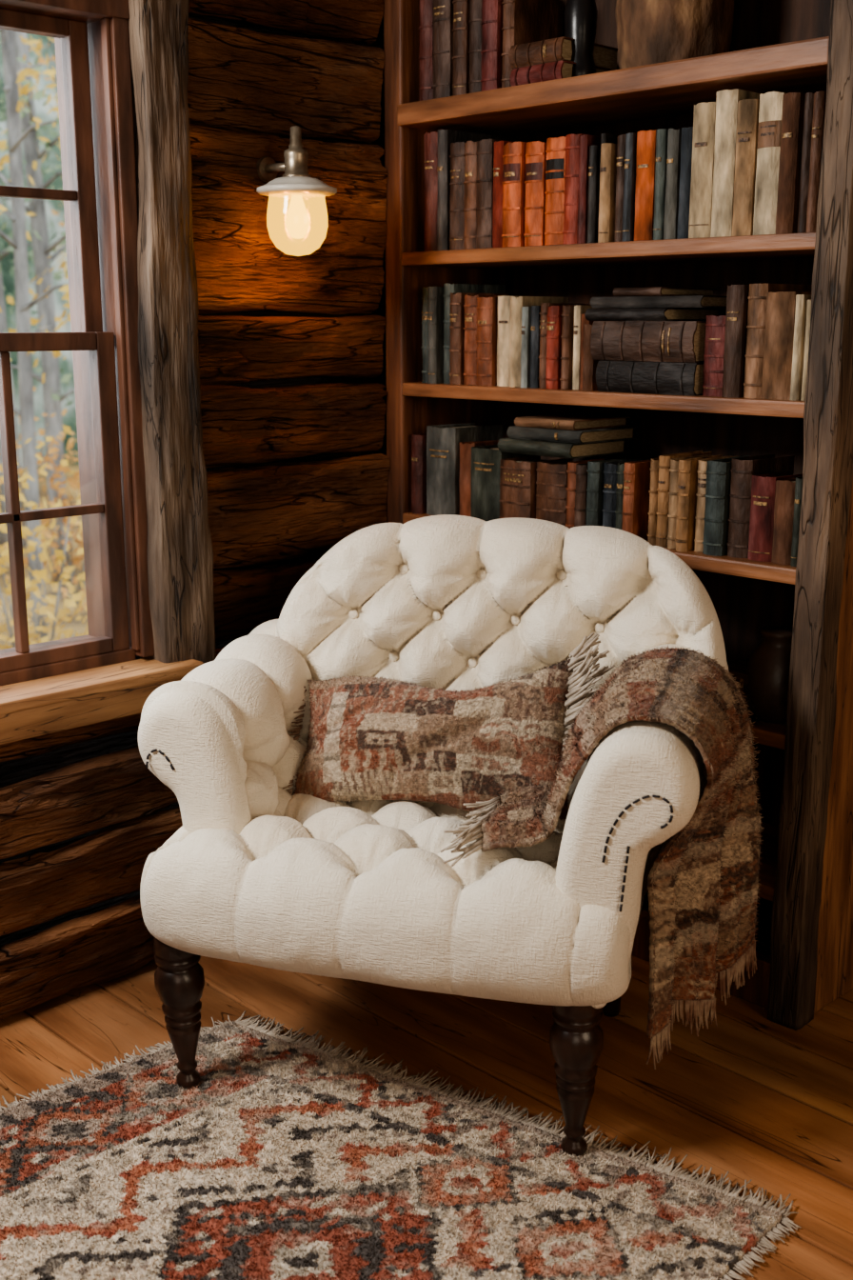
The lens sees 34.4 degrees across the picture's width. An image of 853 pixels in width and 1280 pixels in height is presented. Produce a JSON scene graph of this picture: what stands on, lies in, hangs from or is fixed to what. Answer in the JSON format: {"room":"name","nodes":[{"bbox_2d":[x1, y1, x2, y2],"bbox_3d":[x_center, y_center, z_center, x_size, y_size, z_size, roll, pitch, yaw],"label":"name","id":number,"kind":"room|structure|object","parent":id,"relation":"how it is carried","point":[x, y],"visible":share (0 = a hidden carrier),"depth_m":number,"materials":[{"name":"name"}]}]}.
{"room":"library","nodes":[
{"label":"library","id":0,"kind":"room"},
{"bbox_2d":[0,0,390,1019],"bbox_3d":[-1.267,-0.433,2.184,4.200,2.654,0.344,-12,18,-43],"label":"wall","id":1,"kind":"structure","parent":0,"point":[292,353],"depth_m":2.96,"materials":[{"name":"brown wood"}]},
{"bbox_2d":[0,0,203,744],"bbox_3d":[-0.883,-0.503,2.561,0.865,1.390,0.310,-12,18,-43],"label":"window","id":2,"kind":"structure","parent":1,"relation":"in","point":[46,688],"depth_m":2.73,"materials":[{"name":"brown wood"}]},
{"bbox_2d":[128,0,216,663],"bbox_3d":[-0.533,-0.900,2.731,0.142,1.985,0.129,-12,18,-43],"label":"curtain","id":3,"kind":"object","parent":1,"relation":"attached to","point":[180,550],"depth_m":2.75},
{"bbox_2d":[256,125,337,256],"bbox_3d":[-0.282,-0.932,2.872,0.167,0.257,0.204,-12,18,-43],"label":"wall lamp","id":4,"kind":"object","parent":1,"relation":"attached to","point":[297,212],"visible":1,"depth_m":2.83,"materials":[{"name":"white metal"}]},
{"bbox_2d":[282,125,310,177],"bbox_3d":[-0.269,-1.004,2.842,0.058,0.104,0.058,-12,18,-43],"label":"socket","id":5,"kind":"object","parent":4,"relation":"attached to","point":[295,165],"depth_m":2.83,"materials":[{"name":"silver metal"}]},
{"bbox_2d":[0,892,852,1279],"bbox_3d":[0.113,1.174,1.044,4.123,0.060,4.220,-12,18,-43],"label":"floor","id":6,"kind":"structure","parent":0,"point":[759,1099],"depth_m":2.58,"materials":[{"name":"brown wood"}]},
{"bbox_2d":[0,1010,800,1279],"bbox_3d":[-0.558,0.947,1.868,1.371,0.037,1.970,11,17,41],"label":"area rug","id":7,"kind":"object","parent":6,"relation":"on","point":[296,1160],"visible":0.97,"depth_m":2.18,"materials":[{"name":"fabric"}]},
{"bbox_2d":[138,514,728,1156],"bbox_3d":[0.019,0.302,2.521,0.992,0.968,0.769,4,14,17],"label":"armchair","id":8,"kind":"object","parent":7,"relation":"on","point":[256,872],"visible":0.8,"depth_m":2.38,"materials":[{"name":"beige fabric"}]},
{"bbox_2d":[282,632,615,820],"bbox_3d":[0.028,0.156,2.522,0.617,0.344,0.186,3,13,14],"label":"throw pillow","id":9,"kind":"object","parent":8,"relation":"on","point":[370,738],"visible":0.84,"depth_m":2.48,"materials":[{"name":"fabric"}]},
{"bbox_2d":[440,645,764,1069],"bbox_3d":[0.319,0.354,2.361,0.493,0.653,0.448,4,14,17],"label":"throw blanket","id":10,"kind":"object","parent":8,"relation":"on","point":[703,883],"visible":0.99,"depth_m":2.29,"materials":[{"name":"fabric"}]},
{"bbox_2d":[383,0,852,1030],"bbox_3d":[0.430,-0.625,2.926,0.362,2.590,1.202,-12,18,-43],"label":"bookcase","id":11,"kind":"object","parent":6,"relation":"on","point":[805,768],"visible":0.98,"depth_m":2.74,"materials":[{"name":"brown wood"}]},
{"bbox_2d":[411,433,426,514],"bbox_3d":[0.026,-0.404,3.316,0.157,0.186,0.038,-12,18,-43],"label":"book","id":12,"kind":"object","parent":11,"relation":"on","point":[419,440],"visible":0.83,"depth_m":3.26,"materials":[{"name":"leather"}]},
{"bbox_2d":[419,0,433,100],"bbox_3d":[0.063,-1.328,3.095,0.201,0.250,0.041,-12,18,-43],"label":"book","id":13,"kind":"object","parent":11,"relation":"on","point":[426,28],"visible":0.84,"depth_m":3.03,"materials":[{"name":"leather"}]},
{"bbox_2d":[423,131,438,251],"bbox_3d":[0.077,-1.025,3.177,0.206,0.258,0.045,-12,18,-43],"label":"book","id":14,"kind":"object","parent":11,"relation":"on","point":[430,177],"visible":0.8,"depth_m":3.10,"materials":[{"name":"leather"}]},
{"bbox_2d":[427,286,444,383],"bbox_3d":[0.070,-0.710,3.211,0.179,0.217,0.025,-12,18,-43],"label":"book","id":15,"kind":"object","parent":11,"relation":"on","point":[435,317],"visible":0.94,"depth_m":3.15,"materials":[{"name":"leather"}]},
{"bbox_2d":[432,0,453,99],"bbox_3d":[0.099,-1.325,3.060,0.209,0.261,0.053,-12,18,-43],"label":"book","id":16,"kind":"object","parent":11,"relation":"on","point":[443,10],"visible":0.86,"depth_m":2.99,"materials":[{"name":"leather"}]},
{"bbox_2d":[449,141,466,250],"bbox_3d":[0.127,-0.996,3.118,0.187,0.229,0.045,-12,18,-43],"label":"book","id":17,"kind":"object","parent":11,"relation":"on","point":[457,150],"visible":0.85,"depth_m":3.05,"materials":[{"name":"leather"}]},
{"bbox_2d":[452,0,469,95],"bbox_3d":[0.128,-1.297,3.025,0.182,0.221,0.041,-12,18,-43],"label":"book","id":18,"kind":"object","parent":11,"relation":"on","point":[461,8],"visible":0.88,"depth_m":2.96,"materials":[{"name":"leather"}]},
{"bbox_2d":[426,422,502,515],"bbox_3d":[0.087,-0.405,3.275,0.172,0.207,0.094,-12,18,-43],"label":"book","id":19,"kind":"object","parent":11,"relation":"on","point":[443,441],"visible":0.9,"depth_m":3.21,"materials":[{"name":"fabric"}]},
{"bbox_2d":[463,140,477,249],"bbox_3d":[0.156,-0.988,3.083,0.187,0.228,0.041,-12,18,-43],"label":"book","id":20,"kind":"object","parent":11,"relation":"on","point":[470,147],"visible":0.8,"depth_m":3.02,"materials":[{"name":"leather"}]},
{"bbox_2d":[437,129,507,250],"bbox_3d":[0.102,-1.018,3.146,0.207,0.260,0.031,-12,18,-43],"label":"book","id":21,"kind":"object","parent":11,"relation":"on","point":[446,137],"visible":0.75,"depth_m":3.08,"materials":[{"name":"leather"}]},
{"bbox_2d":[442,283,505,383],"bbox_3d":[0.108,-0.712,3.204,0.183,0.223,0.031,-12,18,-43],"label":"book","id":22,"kind":"object","parent":11,"relation":"on","point":[449,288],"visible":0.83,"depth_m":3.15,"materials":[{"name":"leather"}]},
{"bbox_2d":[468,0,481,93],"bbox_3d":[0.168,-1.302,3.001,0.195,0.241,0.040,-12,18,-43],"label":"book","id":23,"kind":"object","parent":11,"relation":"on","point":[475,6],"visible":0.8,"depth_m":2.94,"materials":[{"name":"leather"}]},
{"bbox_2d":[449,292,508,384],"bbox_3d":[0.117,-0.692,3.167,0.169,0.202,0.034,-12,18,-43],"label":"book","id":24,"kind":"object","parent":11,"relation":"on","point":[457,300],"visible":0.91,"depth_m":3.11,"materials":[{"name":"leather"}]},
{"bbox_2d":[459,440,499,517],"bbox_3d":[0.139,-0.378,3.228,0.149,0.175,0.047,-12,18,-43],"label":"book","id":25,"kind":"object","parent":11,"relation":"on","point":[465,483],"visible":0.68,"depth_m":3.18,"materials":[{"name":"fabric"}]},
{"bbox_2d":[463,294,504,384],"bbox_3d":[0.151,-0.684,3.145,0.166,0.198,0.042,-12,18,-43],"label":"book","id":26,"kind":"object","parent":11,"relation":"on","point":[470,301],"visible":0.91,"depth_m":3.09,"materials":[{"name":"leather"}]},
{"bbox_2d":[476,297,498,385],"bbox_3d":[0.178,-0.673,3.107,0.162,0.192,0.047,-12,18,-43],"label":"book","id":27,"kind":"object","parent":11,"relation":"on","point":[487,308],"visible":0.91,"depth_m":3.05,"materials":[{"name":"leather"}]},
{"bbox_2d":[480,0,503,91],"bbox_3d":[0.191,-1.285,2.964,0.184,0.225,0.044,-12,18,-43],"label":"book","id":28,"kind":"object","parent":11,"relation":"on","point":[492,10],"visible":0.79,"depth_m":2.90,"materials":[{"name":"leather"}]},
{"bbox_2d":[475,139,510,248],"bbox_3d":[0.183,-0.978,3.046,0.185,0.226,0.046,-12,18,-43],"label":"book","id":29,"kind":"object","parent":11,"relation":"on","point":[485,153],"visible":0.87,"depth_m":2.98,"materials":[{"name":"leather"}]},
{"bbox_2d":[492,140,513,247],"bbox_3d":[0.211,-0.968,3.016,0.180,0.220,0.030,-12,18,-43],"label":"book","id":30,"kind":"object","parent":11,"relation":"on","point":[498,186],"visible":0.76,"depth_m":2.95,"materials":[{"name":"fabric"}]},
{"bbox_2d":[497,296,510,386],"bbox_3d":[0.224,-0.667,3.080,0.163,0.194,0.047,-12,18,-43],"label":"book","id":31,"kind":"object","parent":11,"relation":"on","point":[504,302],"visible":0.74,"depth_m":3.03,"materials":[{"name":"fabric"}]},
{"bbox_2d":[471,444,540,521],"bbox_3d":[0.178,-0.360,3.167,0.145,0.168,0.093,-12,18,-43],"label":"book","id":32,"kind":"object","parent":11,"relation":"on","point":[486,460],"visible":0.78,"depth_m":3.11,"materials":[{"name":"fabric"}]},
{"bbox_2d":[501,141,526,247],"bbox_3d":[0.237,-0.956,2.982,0.176,0.213,0.052,-12,18,-43],"label":"book","id":33,"kind":"object","parent":11,"relation":"on","point":[514,153],"visible":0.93,"depth_m":2.92,"materials":[{"name":"leather"}]},
{"bbox_2d":[520,306,531,387],"bbox_3d":[0.257,-0.640,3.013,0.144,0.170,0.017,-12,18,-43],"label":"book","id":34,"kind":"object","parent":11,"relation":"on","point":[526,310],"visible":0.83,"depth_m":2.96,"materials":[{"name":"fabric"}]},
{"bbox_2d":[500,0,563,87],"bbox_3d":[0.223,-1.266,2.941,0.167,0.199,0.033,-12,18,-43],"label":"book","id":35,"kind":"object","parent":11,"relation":"on","point":[524,21],"visible":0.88,"depth_m":2.90,"materials":[{"name":"leather"}]},
{"bbox_2d":[499,455,566,519],"bbox_3d":[0.235,-0.333,3.093,0.132,0.148,0.090,-12,18,-43],"label":"book","id":36,"kind":"object","parent":11,"relation":"on","point":[518,478],"visible":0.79,"depth_m":3.04,"materials":[{"name":"leather"}]},
{"bbox_2d":[523,140,546,246],"bbox_3d":[0.281,-0.948,2.950,0.175,0.210,0.051,-12,18,-43],"label":"book","id":37,"kind":"object","parent":11,"relation":"on","point":[535,151],"visible":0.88,"depth_m":2.89,"materials":[{"name":"leather"}]},
{"bbox_2d":[530,305,540,388],"bbox_3d":[0.278,-0.638,3.003,0.147,0.173,0.022,-12,18,-43],"label":"book","id":38,"kind":"object","parent":11,"relation":"on","point":[535,329],"visible":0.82,"depth_m":2.95,"materials":[{"name":"leather"}]},
{"bbox_2d":[508,296,568,387],"bbox_3d":[0.244,-0.657,3.038,0.161,0.193,0.036,-12,18,-43],"label":"book","id":39,"kind":"object","parent":11,"relation":"on","point":[516,302],"visible":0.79,"depth_m":2.98,"materials":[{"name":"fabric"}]},
{"bbox_2d":[545,305,562,389],"bbox_3d":[0.311,-0.628,2.958,0.149,0.172,0.032,-12,18,-43],"label":"book","id":40,"kind":"object","parent":11,"relation":"on","point":[554,316],"visible":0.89,"depth_m":2.91,"materials":[{"name":"leather"}]},
{"bbox_2d":[536,459,573,526],"bbox_3d":[0.310,-0.320,3.041,0.132,0.147,0.085,-12,18,-43],"label":"book","id":41,"kind":"object","parent":11,"relation":"on","point":[551,493],"visible":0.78,"depth_m":2.99,"materials":[{"name":"leather"}]},
{"bbox_2d":[498,438,627,459],"bbox_3d":[0.302,-0.430,3.056,0.200,0.030,0.209,-12,18,-42],"label":"book","id":42,"kind":"object","parent":41,"relation":"on","point":[571,450],"visible":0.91,"depth_m":2.99,"materials":[{"name":"leather"}]},
{"bbox_2d":[506,425,637,443],"bbox_3d":[0.321,-0.458,3.047,0.201,0.026,0.207,-12,18,-43],"label":"book","id":43,"kind":"object","parent":42,"relation":"on","point":[616,433],"visible":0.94,"depth_m":2.98,"materials":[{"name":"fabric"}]},
{"bbox_2d":[514,413,630,430],"bbox_3d":[0.321,-0.483,3.047,0.199,0.020,0.169,-13,18,-43],"label":"book","id":44,"kind":"object","parent":43,"relation":"on","point":[564,421],"visible":1,"depth_m":3.00,"materials":[{"name":"leather"}]},
{"bbox_2d":[544,136,565,245],"bbox_3d":[0.323,-0.942,2.915,0.178,0.215,0.052,-12,18,-43],"label":"book","id":45,"kind":"object","parent":11,"relation":"on","point":[555,163],"visible":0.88,"depth_m":2.85,"materials":[{"name":"leather"}]},
{"bbox_2d":[509,60,615,86],"bbox_3d":[0.293,-1.172,2.886,0.202,0.040,0.141,-12,18,-42],"label":"book","id":46,"kind":"object","parent":11,"relation":"on","point":[558,70],"visible":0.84,"depth_m":2.81,"materials":[{"name":"leather"}]},
{"bbox_2d":[508,36,618,69],"bbox_3d":[0.290,-1.216,2.885,0.202,0.045,0.140,-13,18,-43],"label":"book","id":47,"kind":"object","parent":46,"relation":"on","point":[559,49],"visible":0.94,"depth_m":2.83,"materials":[{"name":"leather"}]},
{"bbox_2d":[538,302,588,388],"bbox_3d":[0.298,-0.637,2.986,0.152,0.178,0.024,-12,18,-43],"label":"book","id":48,"kind":"object","parent":11,"relation":"on","point":[544,306],"visible":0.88,"depth_m":2.94,"materials":[{"name":"leather"}]},
{"bbox_2d":[560,304,591,389],"bbox_3d":[0.338,-0.625,2.943,0.148,0.174,0.021,-12,18,-43],"label":"book","id":49,"kind":"object","parent":11,"relation":"on","point":[567,370],"visible":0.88,"depth_m":2.90,"materials":[{"name":"leather"}]},
{"bbox_2d":[562,133,596,244],"bbox_3d":[0.354,-0.934,2.878,0.179,0.216,0.041,-12,18,-43],"label":"book","id":50,"kind":"object","parent":11,"relation":"on","point":[572,141],"visible":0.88,"depth_m":2.82,"materials":[{"name":"leather"}]},
{"bbox_2d":[574,462,587,526],"bbox_3d":[0.368,-0.306,2.970,0.135,0.152,0.029,-12,18,-43],"label":"book","id":51,"kind":"object","parent":11,"relation":"on","point":[581,472],"visible":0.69,"depth_m":2.92,"materials":[{"name":"leather"}]},
{"bbox_2d":[564,0,598,77],"bbox_3d":[0.314,-1.267,2.809,0.072,0.260,0.072,-12,18,-43],"label":"vase","id":52,"kind":"object","parent":11,"relation":"on","point":[581,16],"visible":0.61,"depth_m":2.79,"materials":[{"name":"black ceramic"}]},
{"bbox_2d":[572,305,592,389],"bbox_3d":[0.361,-0.623,2.935,0.145,0.172,0.018,-12,18,-43],"label":"book","id":53,"kind":"object","parent":11,"relation":"on","point":[579,310],"visible":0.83,"depth_m":2.88,"materials":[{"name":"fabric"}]},
{"bbox_2d":[565,458,604,528],"bbox_3d":[0.353,-0.313,2.999,0.135,0.153,0.029,-12,18,-43],"label":"book","id":54,"kind":"object","parent":11,"relation":"on","point":[571,466],"visible":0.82,"depth_m":2.95,"materials":[{"name":"leather"}]},
{"bbox_2d":[577,134,600,243],"bbox_3d":[0.372,-0.925,2.851,0.172,0.212,0.020,-12,18,-43],"label":"book","id":55,"kind":"object","parent":11,"relation":"on","point":[586,140],"visible":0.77,"depth_m":2.79,"materials":[{"name":"leather"}]},
{"bbox_2d":[582,323,602,391],"bbox_3d":[0.371,-0.591,2.884,0.121,0.135,0.025,-12,18,-43],"label":"book","id":56,"kind":"object","parent":11,"relation":"on","point":[590,368],"visible":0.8,"depth_m":2.85,"materials":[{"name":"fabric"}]},
{"bbox_2d":[587,145,600,242],"bbox_3d":[0.385,-0.910,2.835,0.158,0.190,0.020,-12,18,-43],"label":"book","id":57,"kind":"object","parent":11,"relation":"on","point":[594,150],"visible":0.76,"depth_m":2.78,"materials":[{"name":"leather"}]},
{"bbox_2d":[585,458,626,526],"bbox_3d":[0.392,-0.305,2.948,0.140,0.160,0.031,-12,18,-43],"label":"book","id":58,"kind":"object","parent":11,"relation":"on","point":[595,470],"visible":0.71,"depth_m":2.90,"materials":[{"name":"leather"}]},
{"bbox_2d":[598,142,618,242],"bbox_3d":[0.406,-0.902,2.800,0.160,0.189,0.027,-12,18,-43],"label":"book","id":59,"kind":"object","parent":11,"relation":"on","point":[608,170],"visible":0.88,"depth_m":2.75,"materials":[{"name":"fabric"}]},
{"bbox_2d":[614,134,625,241],"bbox_3d":[0.440,-0.908,2.791,0.170,0.205,0.026,-12,18,-43],"label":"book","id":60,"kind":"object","parent":11,"relation":"on","point":[621,147],"visible":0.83,"depth_m":2.73,"materials":[{"name":"leather"}]},
{"bbox_2d":[602,458,642,528],"bbox_3d":[0.426,-0.301,2.932,0.140,0.159,0.036,-12,18,-43],"label":"book","id":61,"kind":"object","parent":11,"relation":"on","point":[610,470],"visible":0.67,"depth_m":2.88,"materials":[{"name":"leather"}]},
{"bbox_2d":[622,132,637,241],"bbox_3d":[0.451,-0.902,2.767,0.167,0.204,0.019,-12,18,-43],"label":"book","id":62,"kind":"object","parent":11,"relation":"on","point":[630,162],"visible":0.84,"depth_m":2.71,"materials":[{"name":"leather"}]},
{"bbox_2d":[621,460,651,540],"bbox_3d":[0.458,-0.291,2.874,0.144,0.166,0.027,-12,18,-43],"label":"book","id":63,"kind":"object","parent":11,"relation":"on","point":[635,511],"visible":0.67,"depth_m":2.83,"materials":[{"name":"leather"}]},
{"bbox_2d":[634,130,657,240],"bbox_3d":[0.481,-0.899,2.749,0.171,0.207,0.044,-12,18,-43],"label":"book","id":64,"kind":"object","parent":11,"relation":"on","point":[646,168],"visible":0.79,"depth_m":2.69,"materials":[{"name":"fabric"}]},
{"bbox_2d":[596,360,704,396],"bbox_3d":[0.503,-0.537,2.811,0.202,0.062,0.244,-12,18,-42],"label":"book","id":65,"kind":"object","parent":11,"relation":"on","point":[673,378],"visible":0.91,"depth_m":2.73,"materials":[{"name":"leather"}]},
{"bbox_2d":[590,320,706,362],"bbox_3d":[0.495,-0.608,2.803,0.202,0.078,0.256,-12,18,-42],"label":"book","id":66,"kind":"object","parent":65,"relation":"on","point":[650,341],"visible":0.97,"depth_m":2.73,"materials":[{"name":"leather"}]},
{"bbox_2d":[584,307,722,320],"bbox_3d":[0.466,-0.667,2.826,0.199,0.024,0.201,-12,18,-42],"label":"book","id":67,"kind":"object","parent":66,"relation":"on","point":[661,313],"visible":1,"depth_m":2.76,"materials":[{"name":"leather"}]},
{"bbox_2d":[590,295,726,308],"bbox_3d":[0.500,-0.686,2.802,0.270,0.022,0.198,13,18,43],"label":"book","id":68,"kind":"object","parent":67,"relation":"on","point":[691,301],"visible":0.94,"depth_m":2.72,"materials":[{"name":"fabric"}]},
{"bbox_2d":[613,287,717,296],"bbox_3d":[0.488,-0.709,2.814,0.196,0.016,0.118,-12,18,-42],"label":"book","id":69,"kind":"object","parent":68,"relation":"on","point":[619,291],"visible":0.91,"depth_m":2.76,"materials":[{"name":"leather"}]},
{"bbox_2d":[647,458,659,545],"bbox_3d":[0.507,-0.290,2.846,0.150,0.176,0.020,-12,18,-43],"label":"book","id":70,"kind":"object","parent":11,"relation":"on","point":[654,470],"visible":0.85,"depth_m":2.80,"materials":[{"name":"leather"}]},
{"bbox_2d":[652,128,668,239],"bbox_3d":[0.505,-0.892,2.724,0.170,0.206,0.023,-12,18,-43],"label":"book","id":71,"kind":"object","parent":11,"relation":"on","point":[662,134],"visible":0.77,"depth_m":2.67,"materials":[{"name":"leather"}]},
{"bbox_2d":[663,128,681,239],"bbox_3d":[0.525,-0.888,2.706,0.170,0.205,0.027,-12,18,-43],"label":"book","id":72,"kind":"object","parent":11,"relation":"on","point":[674,137],"visible":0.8,"depth_m":2.65,"materials":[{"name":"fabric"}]},
{"bbox_2d":[615,0,734,69],"bbox_3d":[0.486,-1.239,2.698,0.228,0.256,0.226,-12,18,-43],"label":"wooden pot","id":73,"kind":"object","parent":11,"relation":"on","point":[649,31],"visible":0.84,"depth_m":2.63,"materials":[{"name":"brown wood"}]},
{"bbox_2d":[656,450,712,547],"bbox_3d":[0.525,-0.290,2.827,0.157,0.185,0.026,-12,18,-43],"label":"book","id":74,"kind":"object","parent":11,"relation":"on","point":[664,466],"visible":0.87,"depth_m":2.78,"materials":[{"name":"leather"}]},
{"bbox_2d":[677,126,693,239],"bbox_3d":[0.548,-0.884,2.689,0.170,0.205,0.026,-12,18,-43],"label":"book","id":75,"kind":"object","parent":11,"relation":"on","point":[687,132],"visible":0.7,"depth_m":2.63,"materials":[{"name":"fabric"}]},
{"bbox_2d":[666,454,713,549],"bbox_3d":[0.542,-0.282,2.805,0.154,0.179,0.026,-12,18,-43],"label":"book","id":76,"kind":"object","parent":11,"relation":"on","point":[674,463],"visible":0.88,"depth_m":2.76,"materials":[{"name":"leather"}]},
{"bbox_2d":[688,101,716,238],"bbox_3d":[0.582,-0.897,2.660,0.196,0.244,0.048,-12,18,-43],"label":"book","id":77,"kind":"object","parent":11,"relation":"on","point":[705,113],"visible":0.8,"depth_m":2.59,"materials":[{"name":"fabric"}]},
{"bbox_2d":[675,454,732,551],"bbox_3d":[0.556,-0.276,2.779,0.155,0.181,0.027,-12,18,-43],"label":"book","id":78,"kind":"object","parent":11,"relation":"on","point":[688,486],"visible":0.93,"depth_m":2.73,"materials":[{"name":"leather"}]},
{"bbox_2d":[702,315,725,396],"bbox_3d":[0.595,-0.554,2.684,0.135,0.152,0.051,-12,18,-43],"label":"book","id":79,"kind":"object","parent":11,"relation":"on","point":[715,330],"visible":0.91,"depth_m":2.64,"materials":[{"name":"leather"}]},
{"bbox_2d":[694,455,740,552],"bbox_3d":[0.593,-0.275,2.772,0.154,0.180,0.029,-12,18,-43],"label":"book","id":80,"kind":"object","parent":11,"relation":"on","point":[702,466],"visible":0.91,"depth_m":2.72,"materials":[{"name":"leather"}]},
{"bbox_2d":[702,455,750,556],"bbox_3d":[0.609,-0.267,2.734,0.156,0.184,0.044,-12,18,-43],"label":"book","id":81,"kind":"object","parent":11,"relation":"on","point":[716,518],"visible":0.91,"depth_m":2.68,"materials":[{"name":"leather"}]},
{"bbox_2d":[710,88,760,237],"bbox_3d":[0.621,-0.898,2.627,0.206,0.260,0.046,-12,18,-43],"label":"book","id":82,"kind":"object","parent":11,"relation":"on","point":[728,100],"visible":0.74,"depth_m":2.56,"materials":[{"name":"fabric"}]},
{"bbox_2d":[722,284,749,398],"bbox_3d":[0.632,-0.574,2.648,0.172,0.207,0.038,-12,18,-43],"label":"book","id":83,"kind":"object","parent":11,"relation":"on","point":[737,301],"visible":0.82,"depth_m":2.59,"materials":[{"name":"leather"}]},
{"bbox_2d":[731,99,759,236],"bbox_3d":[0.645,-0.878,2.591,0.193,0.239,0.041,-12,18,-43],"label":"book","id":84,"kind":"object","parent":11,"relation":"on","point":[748,123],"visible":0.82,"depth_m":2.52,"materials":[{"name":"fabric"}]},
{"bbox_2d":[726,453,795,558],"bbox_3d":[0.654,-0.265,2.710,0.160,0.189,0.047,-12,18,-43],"label":"book","id":85,"kind":"object","parent":11,"relation":"on","point":[743,469],"visible":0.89,"depth_m":2.66,"materials":[{"name":"leather"}]},
{"bbox_2d":[746,625,793,723],"bbox_3d":[0.691,0.068,2.715,0.124,0.180,0.124,-12,18,-43],"label":"jar","id":86,"kind":"object","parent":11,"relation":"on","point":[768,671],"visible":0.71,"depth_m":2.67,"materials":[{"name":"brown ceramic"}]},
{"bbox_2d":[753,91,786,235],"bbox_3d":[0.683,-0.876,2.561,0.199,0.247,0.050,-12,18,-43],"label":"book","id":87,"kind":"object","parent":11,"relation":"on","point":[770,112],"visible":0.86,"depth_m":2.49,"materials":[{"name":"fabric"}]},
{"bbox_2d":[747,471,802,561],"bbox_3d":[0.682,-0.241,2.668,0.140,0.161,0.052,-12,18,-43],"label":"book","id":88,"kind":"object","parent":11,"relation":"on","point":[764,486],"visible":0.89,"depth_m":2.62,"materials":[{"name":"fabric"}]},
{"bbox_2d":[743,283,812,398],"bbox_3d":[0.669,-0.570,2.626,0.174,0.209,0.041,-12,18,-43],"label":"book","id":89,"kind":"object","parent":11,"relation":"on","point":[757,295],"visible":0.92,"depth_m":2.57,"materials":[{"name":"leather"}]},
{"bbox_2d":[771,476,799,564],"bbox_3d":[0.714,-0.231,2.631,0.137,0.159,0.043,-12,18,-43],"label":"book","id":90,"kind":"object","parent":11,"relation":"on","point":[785,496],"visible":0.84,"depth_m":2.58,"materials":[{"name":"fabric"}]},
{"bbox_2d":[761,291,811,399],"bbox_3d":[0.698,-0.552,2.583,0.162,0.194,0.060,-12,18,-43],"label":"book","id":91,"kind":"object","parent":11,"relation":"on","point":[781,306],"visible":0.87,"depth_m":2.53,"materials":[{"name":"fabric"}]},
{"bbox_2d":[776,92,805,234],"bbox_3d":[0.708,-0.864,2.525,0.194,0.240,0.035,-12,18,-43],"label":"book","id":92,"kind":"object","parent":11,"relation":"on","point":[793,103],"visible":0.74,"depth_m":2.46,"materials":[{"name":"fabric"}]},
{"bbox_2d":[790,476,802,566],"bbox_3d":[0.734,-0.229,2.606,0.141,0.166,0.018,-12,18,-43],"label":"book","id":93,"kind":"object","parent":11,"relation":"on","point":[799,480],"visible":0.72,"depth_m":2.56,"materials":[{"name":"leather"}]},
{"bbox_2d":[790,294,811,400],"bbox_3d":[0.724,-0.541,2.552,0.154,0.188,0.016,-12,18,-43],"label":"book","id":94,"kind":"object","parent":11,"relation":"on","point":[801,299],"visible":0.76,"depth_m":2.50,"materials":[{"name":"fabric"}]},
{"bbox_2d":[797,92,814,233],"bbox_3d":[0.738,-0.860,2.512,0.190,0.238,0.021,-12,18,-43],"label":"book","id":95,"kind":"object","parent":11,"relation":"on","point":[810,96],"visible":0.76,"depth_m":2.45,"materials":[{"name":"leather"}]},
{"bbox_2d":[805,90,826,232],"bbox_3d":[0.747,-0.854,2.490,0.190,0.237,0.020,-12,18,-43],"label":"book","id":96,"kind":"object","parent":11,"relation":"on","point":[820,97],"visible":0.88,"depth_m":2.42,"materials":[{"name":"leather"}]},
{"label":"outside","id":97,"kind":"structure","parent":0,"visible":0},
{"bbox_2d":[0,464,88,649],"bbox_3d":[-0.853,-1.032,12.800,40.000,0.917,14.000,-12,18,-43],"label":"ground","id":98,"kind":"structure","parent":97,"point":[77,625],"depth_m":10.52,"materials":[{"name":"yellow plant"}]},
{"bbox_2d":[0,36,66,546],"bbox_3d":[-3.415,-4.598,10.658,1.632,8.007,1.698,-12,18,-43],"label":"autumn tree","id":99,"kind":"object","parent":98,"relation":"on","point":[3,318],"visible":0.2,"depth_m":11.29,"materials":[{"name":"green plant"}]},
{"bbox_2d":[0,29,70,643],"bbox_3d":[-2.354,-3.670,7.407,1.527,8.003,1.501,-8,15,-31],"label":"autumn tree","id":100,"kind":"object","parent":98,"relation":"on","point":[14,158],"visible":0.48,"depth_m":7.79,"materials":[{"name":"green plant"}]},
{"bbox_2d":[0,31,75,596],"bbox_3d":[-2.586,-4.199,9.312,1.675,8.001,1.515,2,13,9],"label":"autumn tree","id":101,"kind":"object","parent":98,"relation":"on","point":[52,399],"visible":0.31,"depth_m":9.65,"materials":[{"name":"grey plant"}]},
{"bbox_2d":[0,386,86,623],"bbox_3d":[-2.390,-0.950,9.291,1.365,1.666,1.103,-12,18,-43],"label":"shrub","id":102,"kind":"object","parent":98,"relation":"on","point":[75,560],"visible":0.36,"depth_m":9.19,"materials":[{"name":"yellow plant"}]},
{"bbox_2d":[0,425,88,649],"bbox_3d":[-1.923,-0.227,6.654,1.318,1.655,1.176,-3,13,-12],"label":"autumn foliage","id":103,"kind":"object","parent":98,"relation":"on","point":[52,616],"visible":0.41,"depth_m":6.63,"materials":[{"name":"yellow plant"}]},
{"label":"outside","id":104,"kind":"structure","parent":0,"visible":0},
{"bbox_2d":[0,33,79,467],"bbox_3d":[-5.563,-6.850,16.419,40.000,11.000,6.893,-12,18,-43],"label":"tree","id":105,"kind":"object","parent":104,"point":[69,419],"visible":0.01,"depth_m":14.97,"materials":[{"name":"grey plant"}]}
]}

